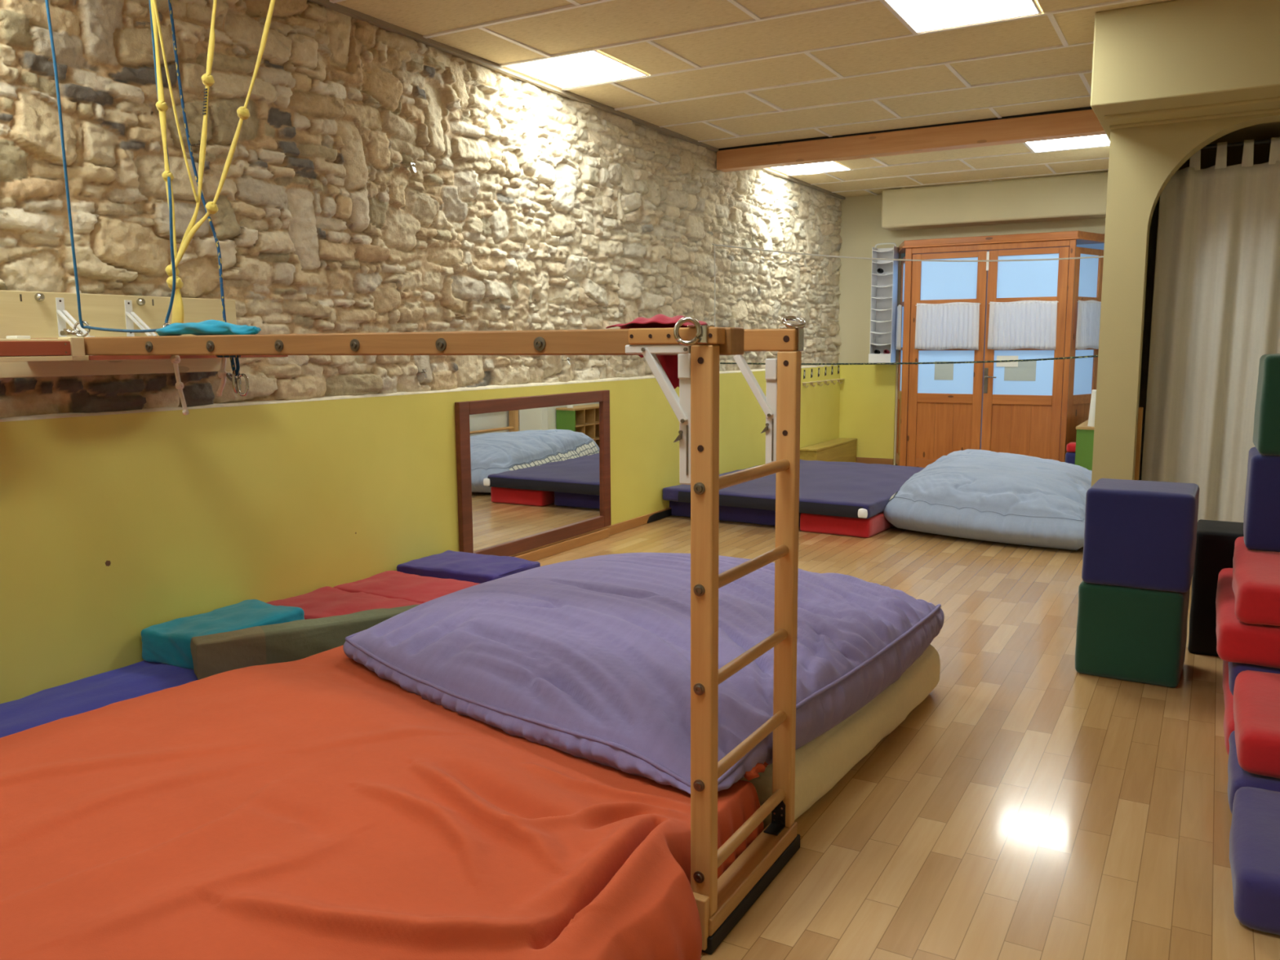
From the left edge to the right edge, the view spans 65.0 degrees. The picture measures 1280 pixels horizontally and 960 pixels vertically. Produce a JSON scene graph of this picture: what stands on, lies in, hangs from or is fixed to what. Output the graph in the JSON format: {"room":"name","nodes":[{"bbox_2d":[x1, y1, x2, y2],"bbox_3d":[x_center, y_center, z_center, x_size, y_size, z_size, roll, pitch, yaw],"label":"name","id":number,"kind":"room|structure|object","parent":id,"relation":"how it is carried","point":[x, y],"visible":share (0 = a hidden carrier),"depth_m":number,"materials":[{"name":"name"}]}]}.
{"room":"care facility","nodes":[
{"label":"care facility","id":0,"kind":"room"},
{"bbox_2d":[0,0,842,418],"bbox_3d":[-1.374,-0.754,4.934,0.310,2.960,14.100,4,9,30],"label":"wall","id":1,"kind":"structure","parent":0,"point":[526,206],"depth_m":4.70,"materials":[{"name":"stone"}]},
{"bbox_2d":[0,289,236,377],"bbox_3d":[-2.164,-0.447,3.072,0.188,0.288,2.340,4,9,30],"label":"board","id":2,"kind":"object","parent":1,"relation":"attached to","point":[35,314],"visible":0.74,"depth_m":3.59,"materials":[{"name":"beige wood"}]},
{"bbox_2d":[0,335,84,361],"bbox_3d":[-2.253,-0.330,2.554,0.500,0.075,1.432,4,9,30],"label":"platform","id":3,"kind":"object","parent":2,"relation":"attached to","point":[14,348],"visible":1,"depth_m":2.94,"materials":[{"name":"red wood"}]},
{"bbox_2d":[71,355,288,360],"bbox_3d":[-1.713,-0.446,3.632,0.361,0.018,0.790,4,9,30],"label":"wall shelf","id":4,"kind":"object","parent":2,"relation":"attached to","point":[87,357],"visible":0.44,"depth_m":3.38,"materials":[{"name":"wood"}]},
{"bbox_2d":[191,139,206,152],"bbox_3d":[-1.728,-1.306,3.942,0.067,0.046,0.030,4,9,30],"label":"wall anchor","id":5,"kind":"object","parent":1,"relation":"attached to","point":[199,141],"visible":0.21,"depth_m":3.93,"materials":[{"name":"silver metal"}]},
{"bbox_2d":[403,162,416,172],"bbox_3d":[-1.132,-1.539,4.961,0.067,0.046,0.030,4,9,30],"label":"wall anchor","id":6,"kind":"object","parent":1,"relation":"attached to","point":[413,165],"visible":1,"depth_m":4.95,"materials":[{"name":"silver metal"}]},
{"bbox_2d":[0,364,836,422],"bbox_3d":[-1.298,-0.423,4.925,0.110,0.023,13.680,4,9,30],"label":"trim","id":7,"kind":"structure","parent":1,"relation":"attached to","point":[527,384],"depth_m":4.57,"materials":[{"name":"wood"}]},
{"bbox_2d":[0,365,839,703],"bbox_3d":[-1.294,0.101,5.007,0.120,1.045,13.700,4,9,30],"label":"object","id":8,"kind":"structure","parent":1,"relation":"attached to","point":[115,527],"depth_m":4.19,"materials":[{"name":"yellow paint"}]},
{"bbox_2d":[830,364,833,375],"bbox_3d":[2.019,-1.154,10.561,0.005,0.110,0.090,4,9,30],"label":"picture card","id":9,"kind":"object","parent":8,"relation":"attached to","point":[832,366],"visible":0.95,"depth_m":10.55,"materials":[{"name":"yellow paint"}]},
{"bbox_2d":[417,368,426,377],"bbox_3d":[-1.112,-0.541,5.121,0.067,0.046,0.030,4,9,30],"label":"wall anchor","id":10,"kind":"object","parent":1,"relation":"attached to","point":[424,371],"visible":1,"depth_m":5.10,"materials":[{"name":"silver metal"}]},
{"bbox_2d":[454,390,611,555],"bbox_3d":[-0.592,-0.055,6.071,0.032,0.910,1.535,4,9,30],"label":"wall mirror","id":11,"kind":"object","parent":1,"relation":"attached to","point":[533,472],"visible":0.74,"depth_m":5.97,"materials":[{"name":"mirror"}]},
{"bbox_2d":[306,0,845,199],"bbox_3d":[-1.260,-2.146,4.675,0.034,0.032,13.700,4,9,30],"label":"trim","id":12,"kind":"structure","parent":1,"relation":"attached to","point":[379,23],"depth_m":5.61,"materials":[{"name":"wood"}]},
{"bbox_2d":[512,507,672,556],"bbox_3d":[-1.231,0.591,5.039,0.018,0.066,13.700,4,9,30],"label":"baseboard","id":13,"kind":"structure","parent":1,"relation":"attached to","point":[650,517],"depth_m":7.14,"materials":[{"name":"brown wood"}]},
{"bbox_2d":[802,368,806,379],"bbox_3d":[1.612,-1.040,9.858,0.005,0.110,0.090,4,9,30],"label":"picture card","id":14,"kind":"object","parent":1,"relation":"attached to","point":[804,370],"visible":1,"depth_m":9.85,"materials":[{"name":"paper"}]},
{"bbox_2d":[809,367,813,378],"bbox_3d":[1.714,-1.069,10.034,0.005,0.110,0.090,4,9,30],"label":"picture card","id":15,"kind":"object","parent":1,"relation":"attached to","point":[811,368],"visible":1,"depth_m":10.02,"materials":[{"name":"paper"}]},
{"bbox_2d":[817,366,820,377],"bbox_3d":[1.816,-1.097,10.209,0.005,0.110,0.090,4,9,30],"label":"picture card","id":16,"kind":"object","parent":1,"relation":"attached to","point":[818,367],"visible":1,"depth_m":10.21,"materials":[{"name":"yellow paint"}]},
{"bbox_2d":[823,365,826,376],"bbox_3d":[1.918,-1.126,10.385,0.005,0.110,0.090,4,9,30],"label":"picture card","id":17,"kind":"object","parent":1,"relation":"attached to","point":[824,366],"visible":1,"depth_m":10.37,"materials":[{"name":"paper"}]},
{"bbox_2d":[836,364,839,374],"bbox_3d":[2.121,-1.183,10.736,0.005,0.110,0.090,4,9,30],"label":"picture card","id":18,"kind":"object","parent":1,"relation":"attached to","point":[837,366],"visible":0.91,"depth_m":10.73,"materials":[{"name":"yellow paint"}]},
{"bbox_2d":[328,0,1171,196],"bbox_3d":[1.142,-2.194,4.328,5.100,0.156,15.900,4,9,30],"label":"ceiling","id":19,"kind":"structure","parent":0,"point":[723,73],"depth_m":5.50,"materials":[{"name":"beige tile"}]},
{"bbox_2d":[44,0,175,337],"bbox_3d":[-1.638,-1.192,3.135,0.533,1.480,0.161,4,9,27],"label":"rope","id":20,"kind":"object","parent":19,"relation":"hanging from","point":[66,331],"visible":0.81,"depth_m":3.15,"materials":[{"name":"blue fabric"}]},
{"bbox_2d":[153,0,198,202],"bbox_3d":[-1.455,-1.387,3.048,0.210,1.074,0.018,3,8,24],"label":"strap","id":21,"kind":"object","parent":19,"relation":"hanging from","point":[154,1],"visible":1,"depth_m":3.06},
{"bbox_2d":[168,0,226,322],"bbox_3d":[-1.376,-1.190,3.095,0.304,1.478,0.040,6,10,39],"label":"rope","id":22,"kind":"object","parent":19,"relation":"hanging from","point":[169,1],"visible":0.84,"depth_m":3.13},
{"bbox_2d":[150,0,275,323],"bbox_3d":[-1.175,-1.156,2.943,0.863,1.512,0.051,4,9,29],"label":"rope","id":23,"kind":"object","parent":19,"relation":"hanging from","point":[207,79],"visible":0.8,"depth_m":3.08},
{"bbox_2d":[505,49,648,88],"bbox_3d":[-0.350,-2.289,5.598,0.585,0.019,0.585,4,9,30],"label":"recessed light","id":24,"kind":"object","parent":19,"relation":"in","point":[594,67],"visible":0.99,"depth_m":5.60,"materials":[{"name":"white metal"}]},
{"bbox_2d":[768,160,853,176],"bbox_3d":[1.492,-2.732,8.788,0.585,0.019,0.585,4,9,30],"label":"recessed light","id":25,"kind":"object","parent":19,"relation":"in","point":[828,166],"visible":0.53,"depth_m":8.81,"materials":[{"name":"white"}]},
{"bbox_2d":[718,106,1092,151],"bbox_3d":[1.919,-2.511,7.220,2.960,0.020,0.120,4,9,30],"label":"trim","id":26,"kind":"structure","parent":19,"relation":"attached to","point":[1083,108],"depth_m":7.14,"materials":[{"name":"brown wood"}]},
{"bbox_2d":[886,0,1041,32],"bbox_3d":[1.468,-2.161,4.566,0.585,0.019,0.585,4,9,30],"label":"recessed light","id":27,"kind":"object","parent":19,"relation":"in","point":[923,15],"visible":1,"depth_m":4.65,"materials":[{"name":"white"}]},
{"bbox_2d":[1026,134,1110,153],"bbox_3d":[3.310,-2.605,7.755,0.585,0.019,0.585,4,9,30],"label":"recessed light","id":28,"kind":"object","parent":19,"relation":"in","point":[1100,140],"visible":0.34,"depth_m":7.77,"materials":[{"name":"white"}]},
{"bbox_2d":[533,464,1279,959],"bbox_3d":[1.161,0.702,4.719,5.100,0.100,15.900,4,9,30],"label":"floor","id":29,"kind":"structure","parent":0,"point":[1032,806],"depth_m":2.82,"materials":[{"name":"brown wood"}]},
{"bbox_2d":[0,660,198,737],"bbox_3d":[-2.005,0.836,3.070,0.668,0.117,2.518,4,9,30],"label":"floor mat","id":30,"kind":"object","parent":29,"relation":"on","point":[143,677],"visible":0.15,"depth_m":3.45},
{"bbox_2d":[141,599,304,669],"bbox_3d":[-1.630,0.600,3.963,0.381,0.136,0.533,4,9,30],"label":"foam block","id":31,"kind":"object","parent":30,"relation":"on","point":[168,642],"visible":0.66,"depth_m":3.85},
{"bbox_2d":[190,604,420,679],"bbox_3d":[-1.192,0.602,3.844,0.959,0.151,0.132,-5,9,-31],"label":"pad","id":32,"kind":"object","parent":30,"relation":"on","point":[214,654],"visible":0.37,"depth_m":3.70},
{"bbox_2d":[266,586,422,619],"bbox_3d":[-1.272,0.619,4.317,0.657,0.204,0.442,4,9,30],"label":"pad","id":33,"kind":"object","parent":29,"relation":"on","point":[327,601],"visible":0.23,"depth_m":4.32,"materials":[{"name":"leather"}]},
{"bbox_2d":[0,644,764,959],"bbox_3d":[-0.896,0.845,2.268,2.088,0.292,2.312,4,9,30],"label":"sheet","id":34,"kind":"object","parent":29,"relation":"on","point":[317,806],"visible":0.86,"depth_m":2.14,"materials":[{"name":"orange fabric"}]},
{"bbox_2d":[333,570,479,603],"bbox_3d":[-1.067,0.573,4.678,0.650,0.196,0.443,4,9,30],"label":"pad","id":35,"kind":"object","parent":29,"relation":"on","point":[388,584],"visible":0.3,"depth_m":4.62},
{"bbox_2d":[30,315,805,954],"bbox_3d":[-0.783,0.232,2.879,2.482,1.350,0.568,4,9,30],"label":"climbing frame","id":36,"kind":"object","parent":29,"relation":"on","point":[722,902],"visible":0.98,"depth_m":2.27,"materials":[{"name":"brown wood"}]},
{"bbox_2d":[170,355,188,415],"bbox_3d":[-1.361,-0.299,2.971,0.054,0.215,0.029,4,9,30],"label":"rope tail","id":37,"kind":"object","parent":36,"relation":"hanging from","point":[175,359],"visible":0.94,"depth_m":2.97,"materials":[{"name":"grey fabric"}]},
{"bbox_2d":[155,320,261,336],"bbox_3d":[-1.213,-0.422,2.815,0.410,0.054,0.061,4,9,30],"label":"scrap","id":38,"kind":"object","parent":36,"relation":"on","point":[207,327],"visible":0.84,"depth_m":2.78,"materials":[{"name":"fabric"}]},
{"bbox_2d":[216,357,226,395],"bbox_3d":[-1.197,-0.317,2.873,0.046,0.156,0.027,4,9,30],"label":"rope tail","id":39,"kind":"object","parent":36,"relation":"hanging from","point":[222,372],"visible":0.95,"depth_m":2.87,"materials":[{"name":"grey fabric"}]},
{"bbox_2d":[215,355,248,395],"bbox_3d":[-1.148,-0.294,2.825,0.163,0.120,0.075,4,9,30],"label":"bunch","id":40,"kind":"object","parent":36,"relation":"hanging from","point":[232,377],"visible":0.97,"depth_m":2.84,"materials":[{"name":"silver"}]},
{"bbox_2d":[605,314,707,389],"bbox_3d":[0.042,-0.264,2.136,0.235,0.176,0.086,4,9,30],"label":"cloth","id":41,"kind":"object","parent":36,"relation":"on","point":[668,363],"visible":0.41,"depth_m":2.16,"materials":[{"name":"fabric"}]},
{"bbox_2d":[396,550,540,583],"bbox_3d":[-0.855,0.509,5.050,0.635,0.220,0.423,4,9,30],"label":"pad","id":42,"kind":"object","parent":29,"relation":"on","point":[449,564],"visible":0.39,"depth_m":4.95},
{"bbox_2d":[509,526,608,561],"bbox_3d":[-0.636,0.446,6.047,0.040,0.074,1.660,4,9,30],"label":"ledge","id":43,"kind":"object","parent":29,"relation":"on","point":[538,553],"visible":0.53,"depth_m":6.29,"materials":[{"name":"brown wood"}]},
{"bbox_2d":[669,500,800,527],"bbox_3d":[1.186,0.123,8.120,1.094,0.135,2.003,5,9,33],"label":"foam block","id":44,"kind":"object","parent":29,"relation":"on","point":[755,516],"visible":0.16,"depth_m":7.25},
{"bbox_2d":[662,459,924,518],"bbox_3d":[1.415,0.021,7.917,1.621,0.115,2.265,5,9,32],"label":"mattress","id":45,"kind":"object","parent":44,"relation":"on","point":[831,488],"visible":0.55,"depth_m":7.31,"materials":[{"name":"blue fabric"}]},
{"bbox_2d":[800,437,857,462],"bbox_3d":[1.933,-0.243,10.299,0.200,0.268,1.257,4,9,30],"label":"bench","id":46,"kind":"object","parent":29,"relation":"on","point":[841,449],"visible":0.72,"depth_m":10.18,"materials":[{"name":"wood"}]},
{"bbox_2d":[740,644,940,828],"bbox_3d":[0.031,0.700,3.623,1.794,0.211,1.472,4,9,30],"label":"mattress","id":47,"kind":"object","parent":29,"relation":"on","point":[820,763],"visible":0.17,"depth_m":2.96,"materials":[{"name":"beige fabric"}]},
{"bbox_2d":[342,552,944,794],"bbox_3d":[0.023,0.491,3.594,1.829,0.264,1.972,4,9,30],"label":"floor cushion","id":48,"kind":"object","parent":47,"relation":"on","point":[587,658],"visible":0.88,"depth_m":3.02,"materials":[{"name":"fabric"}]},
{"bbox_2d":[744,761,768,780],"bbox_3d":[0.297,0.722,2.546,0.056,0.047,0.125,4,9,30],"label":"scrap","id":49,"kind":"object","parent":47,"relation":"on","point":[759,767],"visible":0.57,"depth_m":2.50,"materials":[{"name":"orange fabric"}]},
{"bbox_2d":[800,511,894,537],"bbox_3d":[1.663,0.224,7.317,0.518,0.144,1.337,5,9,33],"label":"foam block","id":50,"kind":"object","parent":29,"relation":"on","point":[818,523],"visible":0.41,"depth_m":6.76,"materials":[{"name":"leather"}]},
{"bbox_2d":[884,448,1092,550],"bbox_3d":[2.598,0.076,7.119,1.434,0.454,1.826,5,9,33],"label":"floor cushion","id":51,"kind":"object","parent":29,"relation":"on","point":[980,495],"visible":0.89,"depth_m":6.53,"materials":[{"name":"blue fabric"}]},
{"bbox_2d":[899,239,1076,466],"bbox_3d":[3.263,-1.121,9.555,1.530,2.190,0.062,4,9,30],"label":"trim","id":52,"kind":"structure","parent":29,"relation":"on","point":[1072,243],"depth_m":9.39,"materials":[{"name":"brown wood"}]},
{"bbox_2d":[906,250,987,467],"bbox_3d":[2.963,-1.123,9.732,0.700,2.110,0.045,4,9,30],"label":"door","id":53,"kind":"structure","parent":52,"relation":"attached to","point":[944,417],"depth_m":9.72,"materials":[{"name":"brown wood"}]},
{"bbox_2d":[933,361,953,380],"bbox_3d":[2.946,-1.059,9.743,0.180,0.180,0.002,4,9,30],"label":"paper sheet","id":54,"kind":"object","parent":53,"relation":"attached to","point":[942,371],"visible":1,"depth_m":9.74,"materials":[{"name":"paper"}]},
{"bbox_2d":[914,302,980,350],"bbox_3d":[2.943,-1.474,9.637,0.610,0.452,0.029,4,9,30],"label":"cafe curtain","id":55,"kind":"object","parent":53,"relation":"attached to","point":[954,325],"visible":1,"depth_m":9.63,"materials":[{"name":"white fabric"}]},
{"bbox_2d":[981,246,1069,461],"bbox_3d":[3.559,-1.077,9.361,0.715,2.110,0.102,4,9,30],"label":"door","id":56,"kind":"structure","parent":52,"relation":"attached to","point":[1019,417],"depth_m":9.36,"materials":[{"name":"brown wood"}]},
{"bbox_2d":[995,355,1018,367],"bbox_3d":[3.448,-1.115,9.440,0.195,0.105,0.002,4,9,30],"label":"paper sheet","id":57,"kind":"object","parent":56,"relation":"attached to","point":[1012,364],"visible":0.71,"depth_m":9.44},
{"bbox_2d":[1004,359,1036,381],"bbox_3d":[3.553,-1.026,9.397,0.280,0.200,0.002,4,9,30],"label":"paper sheet","id":58,"kind":"object","parent":56,"relation":"attached to","point":[1025,371],"visible":0.86,"depth_m":9.39,"materials":[{"name":"paper"}]},
{"bbox_2d":[987,300,1058,350],"bbox_3d":[3.535,-1.432,9.299,0.610,0.452,0.029,4,9,30],"label":"cafe curtain","id":59,"kind":"object","parent":56,"relation":"attached to","point":[1023,324],"visible":1,"depth_m":9.29,"materials":[{"name":"white fabric"}]},
{"bbox_2d":[1065,452,1075,464],"bbox_3d":[3.896,-0.106,9.029,0.142,0.309,0.193,4,9,30],"label":"foam block","id":60,"kind":"object","parent":29,"relation":"on","point":[1069,456],"visible":0.2,"depth_m":8.95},
{"bbox_2d":[1066,442,1075,452],"bbox_3d":[3.894,-0.294,8.999,0.137,0.081,0.182,4,9,30],"label":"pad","id":61,"kind":"object","parent":60,"relation":"on","point":[1071,446],"visible":0.42,"depth_m":8.94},
{"bbox_2d":[1075,419,1094,471],"bbox_3d":[4.065,-0.228,8.923,0.246,0.577,1.266,4,9,30],"label":"cubby shelf","id":62,"kind":"object","parent":29,"relation":"on","point":[1085,433],"visible":0.2,"depth_m":8.39,"materials":[{"name":"green wood"}]},
{"bbox_2d":[1087,389,1096,426],"bbox_3d":[3.795,-0.600,8.396,0.087,0.309,0.078,4,9,30],"label":"paper roll","id":63,"kind":"object","parent":62,"relation":"on","point":[1092,406],"visible":0.55,"depth_m":8.38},
{"bbox_2d":[1075,580,1190,687],"bbox_3d":[1.936,0.564,3.950,0.374,0.368,0.374,4,9,30],"label":"foam block","id":64,"kind":"object","parent":29,"relation":"on","point":[1126,633],"visible":0.81,"depth_m":3.79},
{"bbox_2d":[1081,478,1199,592],"bbox_3d":[1.938,0.202,3.887,0.375,0.371,0.370,4,9,30],"label":"foam block","id":65,"kind":"object","parent":64,"relation":"on","point":[1139,534],"visible":1,"depth_m":3.73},
{"bbox_2d":[1187,519,1244,656],"bbox_3d":[2.530,0.454,4.171,0.423,0.519,0.333,4,9,30],"label":"foam block","id":66,"kind":"object","parent":29,"relation":"on","point":[1215,540],"visible":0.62,"depth_m":4.11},
{"bbox_2d":[1222,660,1234,755],"bbox_3d":[2.344,0.750,3.427,0.618,0.136,1.172,4,9,30],"label":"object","id":67,"kind":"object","parent":29,"relation":"on","point":[1228,721],"depth_m":3.25,"materials":[{"name":"leather"}]},
{"bbox_2d":[1227,662,1279,696],"bbox_3d":[2.399,0.612,3.498,0.612,0.128,0.963,4,9,30],"label":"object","id":68,"kind":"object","parent":67,"relation":"on","point":[1234,668],"depth_m":3.23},
{"bbox_2d":[1215,568,1279,668],"bbox_3d":[2.376,0.483,3.487,0.660,0.140,0.976,4,9,30],"label":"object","id":69,"kind":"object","parent":68,"relation":"on","point":[1237,642],"depth_m":3.21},
{"bbox_2d":[1231,536,1279,626],"bbox_3d":[2.393,0.351,3.459,0.614,0.140,0.971,4,9,30],"label":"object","id":70,"kind":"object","parent":69,"relation":"on","point":[1255,582],"depth_m":3.21,"materials":[{"name":"leather"}]},
{"bbox_2d":[1243,446,1279,551],"bbox_3d":[2.462,0.071,3.727,0.372,0.354,0.374,4,9,30],"label":"foam block","id":71,"kind":"object","parent":70,"relation":"on","point":[1261,517],"visible":0.98,"depth_m":3.64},
{"bbox_2d":[1253,353,1279,455],"bbox_3d":[2.468,-0.280,3.671,0.370,0.362,0.380,4,9,30],"label":"foam block","id":72,"kind":"object","parent":71,"relation":"on","point":[1266,432],"visible":1,"depth_m":3.59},
{"bbox_2d":[1227,730,1279,813],"bbox_3d":[1.947,0.847,2.727,0.607,0.136,0.455,4,9,30],"label":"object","id":73,"kind":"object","parent":29,"relation":"on","point":[1238,778],"depth_m":2.70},
{"bbox_2d":[1233,670,1279,778],"bbox_3d":[2.005,0.708,2.807,0.599,0.129,0.642,4,9,30],"label":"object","id":74,"kind":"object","parent":73,"relation":"on","point":[1256,694],"depth_m":2.76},
{"bbox_2d":[1229,786,1279,935],"bbox_3d":[1.698,0.907,2.296,0.607,0.134,0.566,4,9,30],"label":"foam block","id":75,"kind":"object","parent":29,"relation":"on","point":[1255,830],"depth_m":2.28,"materials":[{"name":"leather"}]},
{"bbox_2d":[836,194,1105,465],"bbox_3d":[3.549,-1.501,10.071,3.300,2.800,0.200,4,9,30],"label":"wall","id":76,"kind":"structure","parent":0,"point":[861,229],"depth_m":10.53,"materials":[{"name":"beige paint"}]},
{"bbox_2d":[839,364,896,465],"bbox_3d":[2.417,-0.700,10.713,0.600,1.055,0.012,4,9,30],"label":"trim","id":77,"kind":"structure","parent":76,"relation":"attached to","point":[867,406],"depth_m":10.69,"materials":[{"name":"yellow paint"}]},
{"bbox_2d":[856,457,893,465],"bbox_3d":[2.413,-0.208,10.768,0.600,0.066,0.014,4,9,30],"label":"baseboard","id":78,"kind":"structure","parent":76,"relation":"attached to","point":[859,460],"depth_m":10.71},
{"bbox_2d":[868,242,898,364],"bbox_3d":[2.511,-1.812,10.355,0.235,1.234,0.196,4,9,30],"label":"organizer","id":79,"kind":"object","parent":76,"relation":"attached to","point":[884,286],"visible":0.94,"depth_m":10.39,"materials":[{"name":"white fabric"}]},
{"bbox_2d":[876,268,884,273],"bbox_3d":[2.471,-2.148,10.325,0.064,0.050,0.100,4,9,30],"label":"slipper","id":80,"kind":"object","parent":79,"relation":"on","point":[879,270],"visible":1,"depth_m":10.30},
{"bbox_2d":[870,331,891,333],"bbox_3d":[2.517,-1.521,10.397,0.218,0.026,0.180,4,9,30],"label":"shelf","id":81,"kind":"object","parent":79,"relation":"attached to","point":[871,332],"depth_m":10.41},
{"bbox_2d":[871,342,890,346],"bbox_3d":[2.518,-1.404,10.413,0.218,0.026,0.180,4,9,30],"label":"shelf","id":82,"kind":"object","parent":79,"relation":"attached to","point":[872,344],"depth_m":10.47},
{"bbox_2d":[871,320,891,322],"bbox_3d":[2.516,-1.638,10.381,0.218,0.026,0.180,4,9,30],"label":"shelf","id":83,"kind":"object","parent":79,"relation":"attached to","point":[872,321],"depth_m":10.39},
{"bbox_2d":[871,307,892,311],"bbox_3d":[2.515,-1.755,10.366,0.218,0.026,0.180,4,9,30],"label":"shelf","id":84,"kind":"object","parent":79,"relation":"attached to","point":[872,308],"depth_m":10.42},
{"bbox_2d":[871,284,892,287],"bbox_3d":[2.514,-1.989,10.334,0.218,0.026,0.180,4,9,30],"label":"shelf","id":85,"kind":"object","parent":79,"relation":"attached to","point":[873,286],"depth_m":10.39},
{"bbox_2d":[871,296,892,298],"bbox_3d":[2.514,-1.872,10.350,0.218,0.026,0.180,4,9,30],"label":"shelf","id":86,"kind":"object","parent":79,"relation":"attached to","point":[873,297],"depth_m":10.41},
{"bbox_2d":[871,272,893,275],"bbox_3d":[2.513,-2.106,10.318,0.218,0.026,0.180,4,9,30],"label":"shelf","id":87,"kind":"object","parent":79,"relation":"attached to","point":[873,273],"depth_m":10.37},
{"bbox_2d":[872,248,893,252],"bbox_3d":[2.511,-2.340,10.287,0.218,0.026,0.180,4,9,30],"label":"shelf","id":88,"kind":"object","parent":79,"relation":"attached to","point":[873,250],"depth_m":10.35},
{"bbox_2d":[872,261,893,263],"bbox_3d":[2.512,-2.223,10.302,0.218,0.026,0.180,4,9,30],"label":"shelf","id":89,"kind":"object","parent":79,"relation":"attached to","point":[873,262],"depth_m":10.35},
{"bbox_2d":[883,349,889,353],"bbox_3d":[2.549,-1.323,10.383,0.064,0.050,0.100,4,9,30],"label":"slipper","id":90,"kind":"object","parent":79,"relation":"in","point":[886,351],"visible":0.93,"depth_m":10.35,"materials":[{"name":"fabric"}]},
{"bbox_2d":[895,256,905,466],"bbox_3d":[2.674,-1.189,10.232,0.045,2.110,0.555,1,8,10],"label":"window","id":91,"kind":"structure","parent":76,"relation":"in","point":[903,262],"depth_m":10.36,"materials":[{"name":"brown wood"}]},
{"bbox_2d":[895,304,902,350],"bbox_3d":[2.622,-1.547,10.195,0.029,0.452,0.520,1,8,9],"label":"cafe curtain","id":92,"kind":"object","parent":91,"relation":"hanging from","point":[898,330],"visible":1,"depth_m":10.08,"materials":[{"name":"white fabric"}]},
{"bbox_2d":[880,171,1108,231],"bbox_3d":[3.559,-2.659,9.602,2.460,0.380,0.320,4,9,30],"label":"ceiling beam","id":93,"kind":"structure","parent":76,"relation":"attached to","point":[1082,196],"depth_m":9.53,"materials":[{"name":"beige paint"}]},
{"bbox_2d":[897,231,1104,253],"bbox_3d":[3.376,-2.272,9.610,1.997,0.075,0.580,4,9,30],"label":"trim","id":94,"kind":"structure","parent":76,"relation":"attached to","point":[1082,237],"depth_m":9.30,"materials":[{"name":"brown wood"}]},
{"bbox_2d":[1066,246,1103,452],"bbox_3d":[4.139,-1.086,9.400,0.555,2.110,0.045,-7,10,-40],"label":"window","id":95,"kind":"structure","parent":76,"relation":"in","point":[1088,272],"depth_m":9.35,"materials":[{"name":"brown wood"}]},
{"bbox_2d":[1075,300,1101,349],"bbox_3d":[4.172,-1.438,9.314,0.520,0.452,0.029,-7,10,-40],"label":"cafe curtain","id":96,"kind":"object","parent":95,"relation":"hanging from","point":[1088,320],"visible":0.91,"depth_m":9.28,"materials":[{"name":"white fabric"}]},
{"bbox_2d":[1138,198,1159,479],"bbox_3d":[3.593,-1.137,7.374,0.320,2.800,4.480,4,9,30],"label":"wall","id":97,"kind":"structure","parent":0,"point":[1153,225],"depth_m":6.66,"materials":[{"name":"black paint"}]},
{"bbox_2d":[711,243,1103,327],"bbox_3d":[1.867,-1.358,7.269,2.984,0.850,0.014,4,9,30],"label":"rope","id":98,"kind":"object","parent":97,"relation":"attached to","point":[714,245],"visible":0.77,"depth_m":7.26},
{"bbox_2d":[720,355,1097,364],"bbox_3d":[1.951,-0.894,7.473,2.982,0.083,0.013,4,9,30],"label":"rope","id":99,"kind":"object","parent":97,"relation":"attached to","point":[1091,356],"visible":0.73,"depth_m":7.34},
{"bbox_2d":[716,109,1106,172],"bbox_3d":[1.920,-2.431,7.230,2.960,0.145,0.140,4,9,30],"label":"beam","id":100,"kind":"structure","parent":97,"relation":"attached to","point":[1080,123],"depth_m":7.13,"materials":[{"name":"brown wood"}]},
{"bbox_2d":[1090,0,1279,170],"bbox_3d":[3.654,-2.109,5.692,1.674,0.423,3.280,4,9,30],"label":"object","id":101,"kind":"structure","parent":97,"relation":"attached to","point":[1172,54],"depth_m":4.55,"materials":[{"name":"beige paint"}]},
{"bbox_2d":[1141,137,1279,522],"bbox_3d":[3.298,-0.683,5.160,1.395,2.098,0.105,4,9,30],"label":"curtain","id":102,"kind":"object","parent":97,"relation":"hanging from","point":[1215,312],"visible":0.78,"depth_m":5.31,"materials":[{"name":"beige fabric"}]},
{"bbox_2d":[1149,196,1159,349],"bbox_3d":[4.229,-1.044,6.659,1.500,2.800,0.100,4,9,30],"label":"wall","id":103,"kind":"structure","parent":0,"point":[1159,197],"depth_m":6.91,"materials":[{"name":"paint"}]},
{"bbox_2d":[1091,112,1279,486],"bbox_3d":[3.172,-0.808,4.962,1.632,2.800,0.165,4,9,30],"label":"wall","id":104,"kind":"structure","parent":0,"point":[1143,160],"depth_m":5.21,"materials":[{"name":"beige paint"}]},
{"bbox_2d":[1134,407,1143,479],"bbox_3d":[2.692,0.069,5.481,0.040,0.930,0.039,4,9,30],"label":"trim","id":105,"kind":"structure","parent":104,"relation":"attached to","point":[1140,409],"depth_m":5.42,"materials":[{"name":"brown wood"}]},
{"bbox_2d":[1104,97,1279,119],"bbox_3d":[2.987,-1.729,4.524,1.634,0.025,0.025,4,9,30],"label":"trim","id":106,"kind":"structure","parent":104,"relation":"attached to","point":[1274,99],"depth_m":4.73,"materials":[{"name":"beige paint"}]},
{"bbox_2d":[1109,107,1279,128],"bbox_3d":[3.118,-1.761,4.750,1.634,0.025,0.025,4,9,30],"label":"trim","id":107,"kind":"structure","parent":104,"relation":"attached to","point":[1272,110],"depth_m":4.95,"materials":[{"name":"beige paint"}]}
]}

